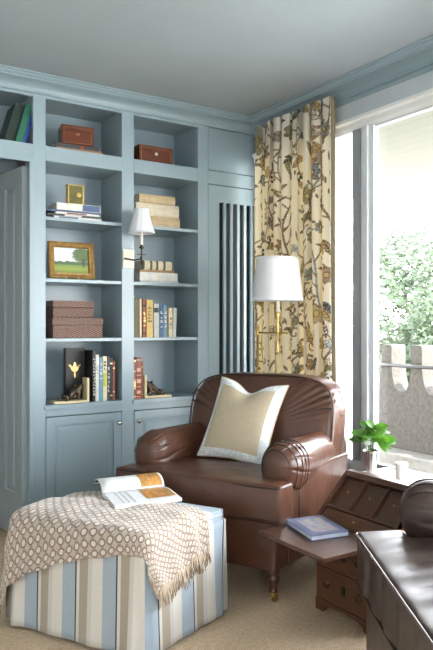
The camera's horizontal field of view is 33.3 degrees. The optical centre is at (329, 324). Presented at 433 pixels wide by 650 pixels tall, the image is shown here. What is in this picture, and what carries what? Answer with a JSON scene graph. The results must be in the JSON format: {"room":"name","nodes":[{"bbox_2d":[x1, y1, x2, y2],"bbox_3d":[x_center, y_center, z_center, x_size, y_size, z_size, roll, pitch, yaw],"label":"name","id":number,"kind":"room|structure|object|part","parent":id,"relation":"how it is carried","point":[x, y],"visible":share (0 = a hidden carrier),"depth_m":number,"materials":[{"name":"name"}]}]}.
{"room":"library","nodes":[
{"label":"library","id":0,"kind":"room"},
{"bbox_2d":[17,160,224,172],"bbox_3d":[-2.538,-0.085,3.574,4.940,2.570,0.480,0,0,-38],"label":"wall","id":1,"kind":"structure","parent":0,"point":[19,163],"depth_m":4.29,"materials":[{"name":"paint"}]},
{"bbox_2d":[0,166,26,530],"bbox_3d":[-1.921,0.152,4.171,0.620,2.075,0.040,0,0,44],"label":"door","id":2,"kind":"structure","parent":1,"relation":"in","point":[13,183],"depth_m":4.04,"materials":[{"name":"paint"}]},
{"bbox_3d":[-1.828,0.085,4.074,0.160,1.750,0.025,0,0,44],"label":"panel","id":3,"kind":"part","parent":2,"relation":"part of","materials":[{"name":"paint"}]},
{"bbox_2d":[0,64,254,134],"bbox_3d":[-2.383,-1.327,3.291,4.840,0.085,0.118,0,0,-38],"label":"trim","id":4,"kind":"structure","parent":1,"relation":"attached to","point":[14,78],"depth_m":4.17,"materials":[{"name":"blue paint"}]},
{"bbox_2d":[0,528,365,649],"bbox_3d":[-0.933,1.240,1.490,4.940,0.080,8.900,0,0,-38],"label":"floor","id":5,"kind":"structure","parent":0,"point":[252,621],"depth_m":2.84,"materials":[{"name":"carpet"}]},
{"bbox_2d":[5,502,228,649],"bbox_3d":[-0.862,0.968,2.893,0.747,0.439,0.534,0,0,27],"label":"ottoman","id":6,"kind":"object","parent":5,"relation":"on","point":[110,603],"visible":0.51,"depth_m":2.66,"materials":[{"name":"fabric"}]},
{"bbox_2d":[0,491,210,617],"bbox_3d":[-0.888,0.948,2.830,0.816,0.466,0.439,0,0,27],"label":"throw","id":7,"kind":"object","parent":6,"relation":"on","point":[172,538],"visible":0.95,"depth_m":2.70,"materials":[{"name":"fabric"}]},
{"bbox_2d":[95,472,181,508],"bbox_3d":[-0.831,0.701,3.043,0.270,0.055,0.405,0,0,-30],"label":"open magazine","id":8,"kind":"object","parent":7,"relation":"on","point":[130,490],"visible":1,"depth_m":3.04,"materials":[{"name":"white paper"}]},
{"bbox_2d":[135,472,161,486],"bbox_3d":[-0.823,0.692,3.191,0.094,0.036,0.150,0,0,-30],"label":"print","id":9,"kind":"object","parent":8,"relation":"on","point":[147,479],"depth_m":3.14},
{"bbox_2d":[138,487,175,497],"bbox_3d":[-0.746,0.714,3.027,0.122,0.006,0.192,0,0,-30],"label":"print","id":10,"kind":"object","parent":8,"relation":"on","point":[144,492],"depth_m":3.01},
{"bbox_3d":[-0.862,0.784,2.893,0.710,0.009,0.485,0,0,27],"label":"welt cord","id":11,"kind":"part","parent":6,"relation":"part of","materials":[{"name":"fabric"}]},
{"bbox_2d":[0,87,254,504],"bbox_3d":[-2.004,-0.060,3.863,3.538,2.520,0.397,0,0,-38],"label":"bookcase","id":12,"kind":"object","parent":5,"relation":"on","point":[70,446],"visible":0.73,"depth_m":4.39,"materials":[{"name":"blue paint"}]},
{"bbox_2d":[0,103,24,140],"bbox_3d":[-1.805,-1.113,3.995,0.109,0.240,0.188,0,0,-38],"label":"book","id":13,"kind":"object","parent":12,"relation":"on","point":[13,116],"visible":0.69,"depth_m":3.93,"materials":[{"name":"green paper"}]},
{"bbox_2d":[15,103,30,141],"bbox_3d":[-1.750,-1.115,3.998,0.096,0.236,0.168,0,0,-38],"label":"book","id":14,"kind":"object","parent":12,"relation":"on","point":[26,114],"visible":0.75,"depth_m":3.93,"materials":[{"name":"green paper"}]},
{"bbox_2d":[23,115,30,142],"bbox_3d":[-1.728,-1.107,4.012,0.073,0.212,0.158,0,0,-38],"label":"book","id":15,"kind":"object","parent":12,"relation":"on","point":[29,122],"visible":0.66,"depth_m":3.95,"materials":[{"name":"blue paper"}]},
{"bbox_2d":[49,377,88,403],"bbox_3d":[-1.517,0.380,4.120,0.199,0.142,0.100,0,0,-38],"label":"bookend","id":16,"kind":"object","parent":12,"relation":"on","point":[75,392],"visible":1,"depth_m":4.12,"materials":[{"name":"beige stone"}]},
{"bbox_2d":[47,241,94,279],"bbox_3d":[-1.507,-0.376,4.130,0.258,0.216,0.055,0,0,-35],"label":"framed landscape painting","id":17,"kind":"object","parent":12,"relation":"on","point":[73,260],"visible":0.98,"depth_m":4.13,"materials":[{"name":"brown wood"}]},
{"bbox_2d":[46,318,102,337],"bbox_3d":[-1.526,0.017,4.201,0.290,0.118,0.230,0,0,-36],"label":"wicker box","id":18,"kind":"object","parent":12,"relation":"on","point":[55,327],"visible":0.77,"depth_m":4.10,"materials":[{"name":"wicker"}]},
{"bbox_2d":[46,300,93,317],"bbox_3d":[-1.557,-0.092,4.208,0.245,0.098,0.200,0,0,-40],"label":"wicker box","id":19,"kind":"object","parent":18,"relation":"on","point":[54,308],"visible":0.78,"depth_m":4.12,"materials":[{"name":"wicker"}]},
{"bbox_3d":[-1.557,-0.121,4.208,0.245,0.040,0.200,0,0,-40],"label":"lid","id":20,"kind":"part","parent":19,"relation":"part of","materials":[{"name":"wicker"}]},
{"bbox_3d":[-1.526,-0.021,4.201,0.290,0.042,0.230,0,0,-36],"label":"lid","id":21,"kind":"part","parent":18,"relation":"part of","materials":[{"name":"wicker"}]},
{"bbox_2d":[64,347,84,398],"bbox_3d":[-1.531,0.293,4.238,0.118,0.315,0.027,0,0,-38],"label":"book","id":22,"kind":"object","parent":12,"relation":"on","point":[74,358],"visible":0.81,"depth_m":4.22,"materials":[{"name":"black paper"}]},
{"bbox_2d":[52,215,101,220],"bbox_3d":[-1.518,-0.618,4.190,0.270,0.012,0.198,0,0,-36],"label":"book","id":23,"kind":"object","parent":12,"relation":"on","point":[54,215],"visible":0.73,"depth_m":4.11,"materials":[{"name":"paper"}]},
{"bbox_2d":[46,213,100,218],"bbox_3d":[-1.536,-0.631,4.189,0.300,0.014,0.208,0,0,-36],"label":"book","id":24,"kind":"object","parent":23,"relation":"on","point":[47,214],"visible":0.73,"depth_m":4.09,"materials":[{"name":"paper"}]},
{"bbox_2d":[53,211,98,216],"bbox_3d":[-1.522,-0.644,4.194,0.250,0.012,0.198,0,0,-36],"label":"book","id":25,"kind":"object","parent":24,"relation":"on","point":[59,212],"visible":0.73,"depth_m":4.11,"materials":[{"name":"paper"}]},
{"bbox_2d":[46,209,101,215],"bbox_3d":[-1.539,-0.656,4.192,0.310,0.010,0.208,0,0,-36],"label":"book","id":26,"kind":"object","parent":25,"relation":"on","point":[47,210],"visible":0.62,"depth_m":4.09,"materials":[{"name":"paper"}]},
{"bbox_2d":[49,202,100,212],"bbox_3d":[-1.515,-0.681,4.193,0.250,0.040,0.198,0,0,-36],"label":"book","id":27,"kind":"object","parent":26,"relation":"on","point":[59,206],"visible":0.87,"depth_m":4.11,"materials":[{"name":"paper"}]},
{"bbox_2d":[65,184,84,204],"bbox_3d":[-1.498,-0.761,4.161,0.098,0.120,0.058,0,0,-32],"label":"clock","id":28,"kind":"object","parent":27,"relation":"on","point":[74,194],"visible":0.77,"depth_m":4.14,"materials":[{"name":"gold metal"}]},
{"bbox_2d":[56,146,102,153],"bbox_3d":[-1.511,-1.016,4.209,0.260,0.020,0.188,0,0,-34],"label":"book","id":29,"kind":"object","parent":12,"relation":"on","point":[56,146],"visible":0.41,"depth_m":4.14,"materials":[{"name":"paper"}]},
{"bbox_2d":[51,142,98,151],"bbox_3d":[-1.524,-1.038,4.199,0.250,0.022,0.178,0,0,-35],"label":"book","id":30,"kind":"object","parent":29,"relation":"on","point":[54,144],"visible":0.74,"depth_m":4.12,"materials":[{"name":"paper"}]},
{"bbox_2d":[58,124,93,146],"bbox_3d":[-1.505,-1.107,4.193,0.182,0.115,0.134,0,0,-30],"label":"box","id":31,"kind":"object","parent":30,"relation":"on","point":[68,134],"visible":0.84,"depth_m":4.14,"materials":[{"name":"brown wood"}]},
{"bbox_3d":[-1.506,-1.147,4.194,0.182,0.034,0.131,0,0,-30],"label":"lid","id":32,"kind":"part","parent":31,"relation":"part of","materials":[{"name":"brown wood"}]},
{"bbox_3d":[-1.529,0.086,4.247,0.440,0.020,0.344,0,0,-38],"label":"shelf","id":33,"kind":"part","parent":12,"relation":"part of","materials":[{"name":"blue paint"}]},
{"bbox_3d":[-1.529,-0.253,4.247,0.440,0.020,0.344,0,0,-38],"label":"shelf","id":34,"kind":"part","parent":12,"relation":"part of","materials":[{"name":"blue paint"}]},
{"bbox_3d":[-1.529,-0.602,4.247,0.440,0.020,0.344,0,0,-38],"label":"shelf","id":35,"kind":"part","parent":12,"relation":"part of","materials":[{"name":"blue paint"}]},
{"bbox_3d":[-1.426,0.814,4.113,0.435,0.586,0.022,0,0,-38],"label":"cupboard door","id":36,"kind":"part","parent":12,"relation":"part of","materials":[{"name":"blue paint"}]},
{"bbox_3d":[-1.427,0.816,4.115,0.359,0.513,0.019,0,0,-38],"label":"door panel","id":37,"kind":"part","parent":12,"relation":"part of","materials":[{"name":"blue paint"}]},
{"bbox_2d":[85,350,94,401],"bbox_3d":[-1.435,0.301,4.231,0.017,0.300,0.154,0,0,-38],"label":"book","id":38,"kind":"object","parent":12,"relation":"on","point":[89,354],"visible":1,"depth_m":4.20,"materials":[{"name":"paper"}]},
{"bbox_2d":[95,354,98,400],"bbox_3d":[-1.420,0.314,4.243,0.020,0.275,0.154,0,0,-38],"label":"book","id":39,"kind":"object","parent":12,"relation":"on","point":[96,355],"visible":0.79,"depth_m":4.19,"materials":[{"name":"paper"}]},
{"bbox_2d":[99,356,102,400],"bbox_3d":[-1.402,0.320,4.257,0.022,0.262,0.154,0,0,-38],"label":"book","id":40,"kind":"object","parent":12,"relation":"on","point":[100,358],"visible":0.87,"depth_m":4.20,"materials":[{"name":"paper"}]},
{"bbox_2d":[99,355,106,400],"bbox_3d":[-1.383,0.319,4.272,0.024,0.265,0.154,0,0,-38],"label":"book","id":41,"kind":"object","parent":12,"relation":"on","point":[104,357],"visible":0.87,"depth_m":4.21,"materials":[{"name":"paper"}]},
{"bbox_2d":[107,356,109,400],"bbox_3d":[-1.366,0.320,4.285,0.016,0.262,0.154,0,0,-38],"label":"book","id":42,"kind":"object","parent":12,"relation":"on","point":[108,357],"visible":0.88,"depth_m":4.23,"materials":[{"name":"paper"}]},
{"bbox_2d":[110,357,112,399],"bbox_3d":[-1.354,0.324,4.297,0.016,0.255,0.149,0,0,-38],"label":"book","id":43,"kind":"object","parent":12,"relation":"on","point":[111,359],"visible":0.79,"depth_m":4.24,"materials":[{"name":"paper"}]},
{"bbox_2d":[113,361,114,399],"bbox_3d":[-1.341,0.334,4.307,0.014,0.235,0.149,0,0,-38],"label":"book","id":44,"kind":"object","parent":12,"relation":"on","point":[113,361],"visible":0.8,"depth_m":4.25,"materials":[{"name":"paper"}]},
{"bbox_2d":[134,359,135,398],"bbox_3d":[-1.238,0.329,4.380,0.024,0.245,0.149,0,0,-38],"label":"book","id":45,"kind":"object","parent":12,"relation":"on","point":[134,359],"visible":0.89,"depth_m":4.32,"materials":[{"name":"paper"}]},
{"bbox_2d":[134,298,139,336],"bbox_3d":[-1.230,-0.044,4.386,0.045,0.240,0.148,0,0,-38],"label":"book","id":46,"kind":"object","parent":12,"relation":"on","point":[136,300],"visible":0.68,"depth_m":4.33,"materials":[{"name":"paper"}]},
{"bbox_2d":[134,357,140,398],"bbox_3d":[-1.216,0.326,4.397,0.030,0.250,0.149,0,0,-38],"label":"book","id":47,"kind":"object","parent":12,"relation":"on","point":[138,360],"visible":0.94,"depth_m":4.34,"materials":[{"name":"paper"}]},
{"bbox_2d":[122,208,154,268],"bbox_3d":[-1.127,-0.514,4.209,0.160,0.349,0.195,0,0,-38],"label":"wall sconce","id":48,"kind":"object","parent":12,"relation":"attached to","point":[141,224],"visible":1,"depth_m":4.17,"materials":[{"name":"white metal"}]},
{"bbox_3d":[-1.165,-0.419,4.213,0.138,0.122,0.049,0,0,20],"label":"sconce arm","id":49,"kind":"part","parent":48,"relation":"part of","materials":[{"name":"brown metal"}]},
{"bbox_3d":[-1.117,-0.616,4.195,0.155,0.142,0.155,0,0,-38],"label":"lamp shade","id":50,"kind":"part","parent":48,"relation":"part of","materials":[{"name":"fabric"}]},
{"bbox_2d":[140,299,141,336],"bbox_3d":[-1.207,-0.043,4.404,0.012,0.238,0.148,0,0,-38],"label":"book","id":51,"kind":"object","parent":12,"relation":"on","point":[140,299],"visible":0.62,"depth_m":4.35,"materials":[{"name":"paper"}]},
{"bbox_2d":[141,362,142,397],"bbox_3d":[-1.198,0.339,4.410,0.012,0.225,0.149,0,0,-38],"label":"book","id":52,"kind":"object","parent":12,"relation":"on","point":[141,362],"visible":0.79,"depth_m":4.35,"materials":[{"name":"paper"}]},
{"bbox_2d":[142,299,145,336],"bbox_3d":[-1.187,-0.042,4.417,0.024,0.235,0.154,0,0,-38],"label":"book","id":53,"kind":"object","parent":12,"relation":"on","point":[143,300],"visible":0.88,"depth_m":4.36,"materials":[{"name":"paper"}]},
{"bbox_2d":[146,300,152,336],"bbox_3d":[-1.158,-0.040,4.439,0.042,0.232,0.154,0,0,-38],"label":"book","id":54,"kind":"object","parent":12,"relation":"on","point":[149,303],"visible":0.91,"depth_m":4.38,"materials":[{"name":"paper"}]},
{"bbox_2d":[134,144,172,163],"bbox_3d":[-1.132,-1.065,4.507,0.224,0.118,0.136,0,0,-38],"label":"box","id":55,"kind":"object","parent":12,"relation":"in","point":[141,152],"visible":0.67,"depth_m":4.45,"materials":[{"name":"brown wood"}]},
{"bbox_3d":[-1.134,-1.107,4.509,0.224,0.035,0.131,0,0,-38],"label":"lid","id":56,"kind":"part","parent":55,"relation":"part of","materials":[{"name":"brown wood"}]},
{"bbox_2d":[153,304,158,336],"bbox_3d":[-1.125,-0.028,4.467,0.036,0.208,0.149,0,0,-38],"label":"book","id":57,"kind":"object","parent":12,"relation":"on","point":[155,306],"visible":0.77,"depth_m":4.41,"materials":[{"name":"paper"}]},
{"bbox_2d":[134,280,178,282],"bbox_3d":[-1.127,-0.271,4.516,0.255,0.014,0.199,0,0,-38],"label":"book","id":58,"kind":"object","parent":12,"relation":"on","point":[136,280],"visible":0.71,"depth_m":4.43,"materials":[{"name":"paper"}]},
{"bbox_2d":[134,272,177,280],"bbox_3d":[-1.130,-0.303,4.513,0.252,0.050,0.199,0,0,-38],"label":"book","id":59,"kind":"object","parent":58,"relation":"on","point":[155,276],"visible":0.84,"depth_m":4.42,"materials":[{"name":"paper"}]},
{"bbox_2d":[134,269,173,272],"bbox_3d":[-1.136,-0.336,4.503,0.225,0.014,0.188,0,0,-38],"label":"book","id":60,"kind":"object","parent":59,"relation":"on","point":[140,270],"visible":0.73,"depth_m":4.42,"materials":[{"name":"paper"}]},
{"bbox_2d":[134,260,172,270],"bbox_3d":[-1.125,-0.371,4.492,0.200,0.057,0.179,0,0,-38],"label":"book","id":61,"kind":"object","parent":60,"relation":"on","point":[147,265],"visible":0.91,"depth_m":4.42,"materials":[{"name":"paper"}]},
{"bbox_2d":[143,375,171,397],"bbox_3d":[-1.097,0.380,4.443,0.179,0.142,0.100,0,0,-38],"label":"bookend","id":62,"kind":"object","parent":12,"relation":"on","point":[148,386],"visible":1,"depth_m":4.40,"materials":[{"name":"beige stone"}]},
{"bbox_2d":[159,304,162,336],"bbox_3d":[-1.098,-0.026,4.485,0.024,0.205,0.154,0,0,-38],"label":"book","id":63,"kind":"object","parent":12,"relation":"on","point":[160,305],"visible":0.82,"depth_m":4.42,"materials":[{"name":"paper"}]},
{"bbox_3d":[-1.023,0.814,4.424,0.423,0.586,0.022,0,0,-38],"label":"cupboard door","id":64,"kind":"part","parent":12,"relation":"part of","materials":[{"name":"blue paint"}]},
{"bbox_2d":[150,216,179,227],"bbox_3d":[-1.130,-0.646,4.517,0.278,0.068,0.204,0,0,-38],"label":"book","id":65,"kind":"object","parent":12,"relation":"on","point":[156,220],"visible":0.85,"depth_m":4.46,"materials":[{"name":"paper"}]},
{"bbox_2d":[134,202,178,217],"bbox_3d":[-1.141,-0.719,4.514,0.285,0.076,0.214,0,0,-38],"label":"book","id":66,"kind":"object","parent":65,"relation":"on","point":[159,210],"visible":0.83,"depth_m":4.44,"materials":[{"name":"paper"}]},
{"bbox_2d":[134,193,174,205],"bbox_3d":[-1.131,-0.784,4.498,0.235,0.054,0.184,0,0,-36],"label":"book","id":67,"kind":"object","parent":66,"relation":"on","point":[145,198],"visible":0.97,"depth_m":4.42,"materials":[{"name":"paper"}]},
{"bbox_2d":[163,304,166,336],"bbox_3d":[-1.078,-0.026,4.501,0.026,0.205,0.154,0,0,-38],"label":"book","id":68,"kind":"object","parent":12,"relation":"on","point":[164,305],"visible":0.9,"depth_m":4.44,"materials":[{"name":"paper"}]},
{"bbox_3d":[-1.126,0.086,4.558,0.428,0.020,0.344,0,0,-38],"label":"shelf","id":69,"kind":"part","parent":12,"relation":"part of","materials":[{"name":"blue paint"}]},
{"bbox_3d":[-1.126,-0.253,4.558,0.428,0.020,0.344,0,0,-38],"label":"shelf","id":70,"kind":"part","parent":12,"relation":"part of","materials":[{"name":"blue paint"}]},
{"bbox_3d":[-1.024,0.816,4.425,0.347,0.513,0.019,0,0,-38],"label":"door panel","id":71,"kind":"part","parent":12,"relation":"part of","materials":[{"name":"blue paint"}]},
{"bbox_2d":[167,308,168,336],"bbox_3d":[-1.063,-0.017,4.515,0.010,0.185,0.148,0,0,-38],"label":"book","id":72,"kind":"object","parent":12,"relation":"on","point":[167,308],"visible":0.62,"depth_m":4.46,"materials":[{"name":"paper"}]},
{"bbox_3d":[-1.126,-0.602,4.558,0.428,0.020,0.344,0,0,-38],"label":"shelf","id":73,"kind":"part","parent":12,"relation":"part of","materials":[{"name":"blue paint"}]},
{"bbox_2d":[169,308,171,336],"bbox_3d":[-1.048,-0.016,4.523,0.022,0.184,0.154,0,0,-38],"label":"book","id":74,"kind":"object","parent":12,"relation":"on","point":[170,309],"visible":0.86,"depth_m":4.47,"materials":[{"name":"paper"}]},
{"bbox_2d":[172,308,176,336],"bbox_3d":[-1.028,-0.016,4.542,0.030,0.186,0.148,0,0,-38],"label":"book","id":75,"kind":"object","parent":12,"relation":"on","point":[174,310],"visible":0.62,"depth_m":4.49,"materials":[{"name":"paper"}]},
{"bbox_3d":[-0.653,-1.147,4.713,0.360,0.274,0.018,0,0,-38],"label":"panel","id":76,"kind":"part","parent":12,"relation":"part of","materials":[{"name":"blue paint"}]},
{"bbox_3d":[-0.651,-0.961,4.707,0.364,0.086,0.012,0,0,-38],"label":"panel rail","id":77,"kind":"part","parent":12,"relation":"part of","materials":[{"name":"blue paint"}]},
{"bbox_2d":[208,184,254,376],"bbox_3d":[-0.670,0.075,4.724,0.373,2.150,0.057,0,0,-38],"label":"grille","id":78,"kind":"object","parent":12,"relation":"attached to","point":[230,206],"depth_m":4.71,"materials":[{"name":"blue paint"}]},
{"bbox_2d":[116,372,347,601],"bbox_3d":[-0.459,0.727,3.479,0.950,0.945,0.728,0,0,27],"label":"leather armchair","id":79,"kind":"object","parent":5,"relation":"on","point":[306,456],"visible":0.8,"depth_m":3.27,"materials":[{"name":"brown leather"}]},
{"bbox_2d":[116,455,292,523],"bbox_3d":[-0.501,0.748,3.397,0.926,0.181,0.551,0,0,27],"label":"seat cushion","id":80,"kind":"object","parent":79,"relation":"on","point":[245,492],"depth_m":3.11,"materials":[{"name":"brown leather"}]},
{"bbox_2d":[196,376,288,463],"bbox_3d":[-0.437,0.477,3.525,0.433,0.425,0.204,0,0,27],"label":"square pillow","id":81,"kind":"object","parent":79,"relation":"on","point":[241,425],"visible":0.97,"depth_m":3.47,"materials":[{"name":"beige fabric"}]},
{"bbox_3d":[-0.454,0.945,3.489,0.860,0.210,0.665,0,0,27],"label":"seat","id":82,"kind":"part","parent":79,"relation":"part of","materials":[{"name":"brown leather"}]},
{"bbox_3d":[-0.244,1.102,3.056,0.056,0.104,0.055,0,0,27],"label":"leg","id":83,"kind":"part","parent":79,"relation":"part of","materials":[{"name":"brown wood"}]},
{"bbox_3d":[-0.101,0.844,3.362,0.156,0.408,0.565,0,0,27],"label":"arm panel","id":84,"kind":"part","parent":79,"relation":"part of","materials":[{"name":"brown leather"}]},
{"bbox_2d":[251,252,303,371],"bbox_3d":[-0.338,0.389,4.110,0.300,1.622,0.425,0,0,-38],"label":"floor lamp","id":85,"kind":"object","parent":5,"relation":"on","point":[277,279],"visible":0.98,"depth_m":3.95,"materials":[{"name":"white fabric"}]},
{"bbox_3d":[-0.337,0.045,4.097,0.273,0.040,0.024,0,0,43],"label":"swing arm","id":86,"kind":"part","parent":85,"relation":"part of","materials":[{"name":"gold metal"}]},
{"bbox_3d":[-0.300,0.045,4.061,0.028,0.250,0.027,0,0,-38],"label":"lamp stem","id":87,"kind":"part","parent":85,"relation":"part of","materials":[{"name":"gold metal"}]},
{"bbox_3d":[-0.300,-0.262,4.061,0.296,0.245,0.296,0,0,-38],"label":"lamp shade","id":88,"kind":"part","parent":85,"relation":"part of","materials":[{"name":"fabric"}]},
{"bbox_2d":[258,469,410,633],"bbox_3d":[0.083,0.925,2.898,0.592,0.549,0.472,0,0,-38],"label":"desk","id":89,"kind":"object","parent":5,"relation":"on","point":[360,501],"visible":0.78,"depth_m":2.89,"materials":[{"name":"brown wood"}]},
{"bbox_2d":[286,515,348,540],"bbox_3d":[-0.054,0.831,2.909,0.165,0.020,0.265,0,0,-26],"label":"book","id":90,"kind":"object","parent":89,"relation":"on","point":[318,527],"visible":1,"depth_m":2.87,"materials":[{"name":"blue paper"}]},
{"bbox_2d":[296,517,337,532],"bbox_3d":[-0.052,0.821,2.910,0.108,0.001,0.196,0,0,-26],"label":"photograph","id":91,"kind":"object","parent":90,"relation":"on","point":[318,524],"depth_m":2.90},
{"bbox_3d":[-0.016,1.075,2.935,0.011,0.036,0.041,0,0,-38],"label":"drawer pull","id":92,"kind":"part","parent":89,"relation":"part of","materials":[{"name":"brown metal"}]},
{"bbox_3d":[0.054,0.939,2.862,0.010,0.127,0.346,0,0,-38],"label":"drawer","id":93,"kind":"part","parent":89,"relation":"part of","materials":[{"name":"brown wood"}]},
{"bbox_3d":[0.054,1.074,2.862,0.010,0.128,0.346,0,0,-38],"label":"drawer","id":94,"kind":"part","parent":89,"relation":"part of","materials":[{"name":"brown wood"}]},
{"bbox_3d":[0.052,1.074,2.855,0.004,0.036,0.024,0,0,-38],"label":"lock plate","id":95,"kind":"part","parent":89,"relation":"part of","materials":[{"name":"metal"}]},
{"bbox_3d":[0.085,0.742,3.087,0.108,0.113,0.123,0,0,-38],"label":"compartment panel","id":96,"kind":"part","parent":89,"relation":"part of","materials":[{"name":"brown wood"}]},
{"bbox_3d":[0.109,0.826,2.919,0.059,0.060,0.424,0,0,-38],"label":"slope drawer","id":97,"kind":"part","parent":89,"relation":"part of","materials":[{"name":"brown wood"}]},
{"bbox_3d":[0.109,1.075,2.773,0.011,0.036,0.041,0,0,-38],"label":"drawer pull","id":98,"kind":"part","parent":89,"relation":"part of","materials":[{"name":"brown metal"}]},
{"bbox_3d":[0.149,0.758,2.950,0.196,0.205,0.468,0,0,-38],"label":"slope frame","id":99,"kind":"part","parent":89,"relation":"part of","materials":[{"name":"brown wood"}]},
{"bbox_3d":[0.173,0.742,2.973,0.108,0.113,0.122,0,0,-38],"label":"compartment panel","id":100,"kind":"part","parent":89,"relation":"part of","materials":[{"name":"brown wood"}]},
{"bbox_3d":[0.264,0.742,2.855,0.108,0.113,0.131,0,0,-38],"label":"compartment panel","id":101,"kind":"part","parent":89,"relation":"part of","materials":[{"name":"brown wood"}]},
{"bbox_2d":[395,461,407,481],"bbox_3d":[0.336,0.695,3.325,0.060,0.108,0.060,0,0,-38],"label":"pillar candle","id":102,"kind":"object","parent":89,"relation":"on","point":[401,467],"visible":0.76,"depth_m":3.30,"materials":[{"name":"wax"}]},
{"bbox_2d":[355,479,432,649],"bbox_3d":[0.621,0.810,1.708,0.792,0.780,1.847,0,0,-10],"label":"leather sofa","id":103,"kind":"object","parent":5,"relation":"on","point":[395,567],"visible":1,"depth_m":2.19,"materials":[{"name":"brown leather"}]},
{"bbox_2d":[357,530,432,649],"bbox_3d":[0.497,0.810,1.687,0.550,0.210,1.750,0,0,-10],"label":"seat cushion","id":104,"kind":"object","parent":103,"relation":"on","point":[395,567],"depth_m":2.10,"materials":[{"name":"leather"}]},
{"bbox_2d":[0,0,432,131],"bbox_3d":[-0.913,-1.420,1.506,4.990,0.100,8.900,0,0,-38],"label":"ceiling","id":105,"kind":"structure","parent":0,"point":[244,57],"depth_m":3.41,"materials":[{"name":"paint"}]},
{"bbox_2d":[230,132,363,470],"bbox_3d":[1.482,-0.085,2.353,0.140,2.570,7.320,0,0,-38],"label":"wall","id":106,"kind":"structure","parent":0,"point":[236,132],"depth_m":4.84,"materials":[{"name":"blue paint"}]},
{"bbox_2d":[254,96,335,382],"bbox_3d":[-0.231,-0.054,4.319,0.100,2.469,0.886,0,0,-38],"label":"floral curtain","id":107,"kind":"object","parent":106,"relation":"hanging from","point":[295,153],"visible":0.56,"depth_m":4.24,"materials":[{"name":"fabric"}]},
{"bbox_2d":[250,35,432,140],"bbox_3d":[1.502,-1.327,2.116,0.118,0.085,6.720,0,0,-38],"label":"trim","id":108,"kind":"structure","parent":106,"relation":"attached to","point":[419,54],"depth_m":3.83,"materials":[{"name":"blue paint"}]},
{"bbox_2d":[252,88,432,477],"bbox_3d":[1.545,-0.176,2.137,0.068,1.952,6.700,0,0,-38],"label":"window","id":109,"kind":"structure","parent":106,"relation":"in","point":[366,139],"depth_m":3.84,"materials":[{"name":"metal"}]},
{"bbox_2d":[335,132,351,469],"bbox_3d":[-0.114,0.035,4.267,0.005,2.230,0.780,0,0,-38],"label":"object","id":110,"kind":"structure","parent":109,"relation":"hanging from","point":[343,143],"depth_m":4.00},
{"bbox_2d":[335,70,432,122],"bbox_3d":[1.555,-1.201,2.144,0.040,0.098,6.700,0,0,-38],"label":"trim","id":111,"kind":"structure","parent":106,"relation":"attached to","point":[421,83],"depth_m":3.75,"materials":[{"name":"paint"}]},
{"bbox_2d":[364,467,432,482],"bbox_3d":[0.442,0.762,3.294,0.320,0.025,0.880,0,0,-38],"label":"trim","id":112,"kind":"structure","parent":106,"relation":"attached to","point":[386,472],"depth_m":3.55,"materials":[{"name":"white paint"}]},
{"bbox_2d":[363,449,378,473],"bbox_3d":[0.204,0.687,3.530,0.079,0.126,0.080,0,0,-38],"label":"vase","id":113,"kind":"object","parent":112,"relation":"on","point":[370,458],"visible":0.92,"depth_m":3.50,"materials":[{"name":"silver metal"}]},
{"bbox_2d":[348,420,396,453],"bbox_3d":[0.209,0.599,3.531,0.238,0.262,0.182,0,0,-1],"label":"leafy cuttings","id":114,"kind":"object","parent":113,"relation":"in","point":[372,431],"visible":0.99,"depth_m":3.50,"materials":[{"name":"green plant"}]},
{"bbox_2d":[352,110,432,197],"bbox_3d":[-0.366,-1.268,5.966,1.340,0.265,8.100,0,0,-38],"label":"soffit","id":115,"kind":"structure","parent":0,"point":[405,145],"depth_m":4.66,"materials":[{"name":"white paint"}]},
{"bbox_3d":[0.291,1.220,5.588,1.920,0.160,9.500,0,0,-38],"label":"floor","id":116,"kind":"structure","parent":0,"visible":0},
{"bbox_2d":[352,344,432,455],"bbox_3d":[0.639,0.732,5.857,0.160,1.136,9.500,0,0,-38],"label":"parapet","id":117,"kind":"object","parent":116,"relation":"on","point":[407,408],"visible":0.22,"depth_m":5.74,"materials":[{"name":"concrete"}]},
{"bbox_2d":[352,361,432,369],"bbox_3d":[0.674,0.332,5.631,0.028,0.028,8.900,0,0,-38],"label":"rail","id":118,"kind":"object","parent":117,"relation":"attached to","point":[380,364],"visible":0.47,"depth_m":5.70,"materials":[{"name":"metal"}]},
{"bbox_2d":[352,442,432,474],"bbox_3d":[0.497,1.077,5.747,0.200,0.125,9.500,0,0,-38],"label":"curb","id":119,"kind":"object","parent":116,"relation":"on","point":[419,462],"visible":0.12,"depth_m":5.51,"materials":[{"name":"concrete"}]},
{"label":"outside","id":120,"kind":"structure","parent":0,"visible":0},
{"bbox_3d":[16.399,7.250,31.562,55.500,0.100,110.000,0,0,-38],"label":"ground","id":121,"kind":"structure","parent":120,"visible":0},
{"bbox_2d":[352,308,405,349],"bbox_3d":[0.636,3.161,19.926,4.837,8.097,4.846,0,0,-34],"label":"tree","id":122,"kind":"object","parent":121,"relation":"on","point":[385,311],"visible":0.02,"depth_m":20.57,"materials":[{"name":"green plant"}]},
{"bbox_2d":[352,217,432,377],"bbox_3d":[1.654,2.357,15.622,4.795,9.702,4.563,0,0,-22],"label":"tree","id":123,"kind":"object","parent":121,"relation":"on","point":[383,248],"visible":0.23,"depth_m":15.19,"materials":[{"name":"green plant"}]},
{"bbox_2d":[379,240,432,383],"bbox_3d":[2.281,2.872,12.681,3.467,8.674,3.795,0,0,-43],"label":"tree","id":124,"kind":"object","parent":121,"relation":"on","point":[416,322],"visible":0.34,"depth_m":12.41,"materials":[{"name":"green plant"}]}
]}

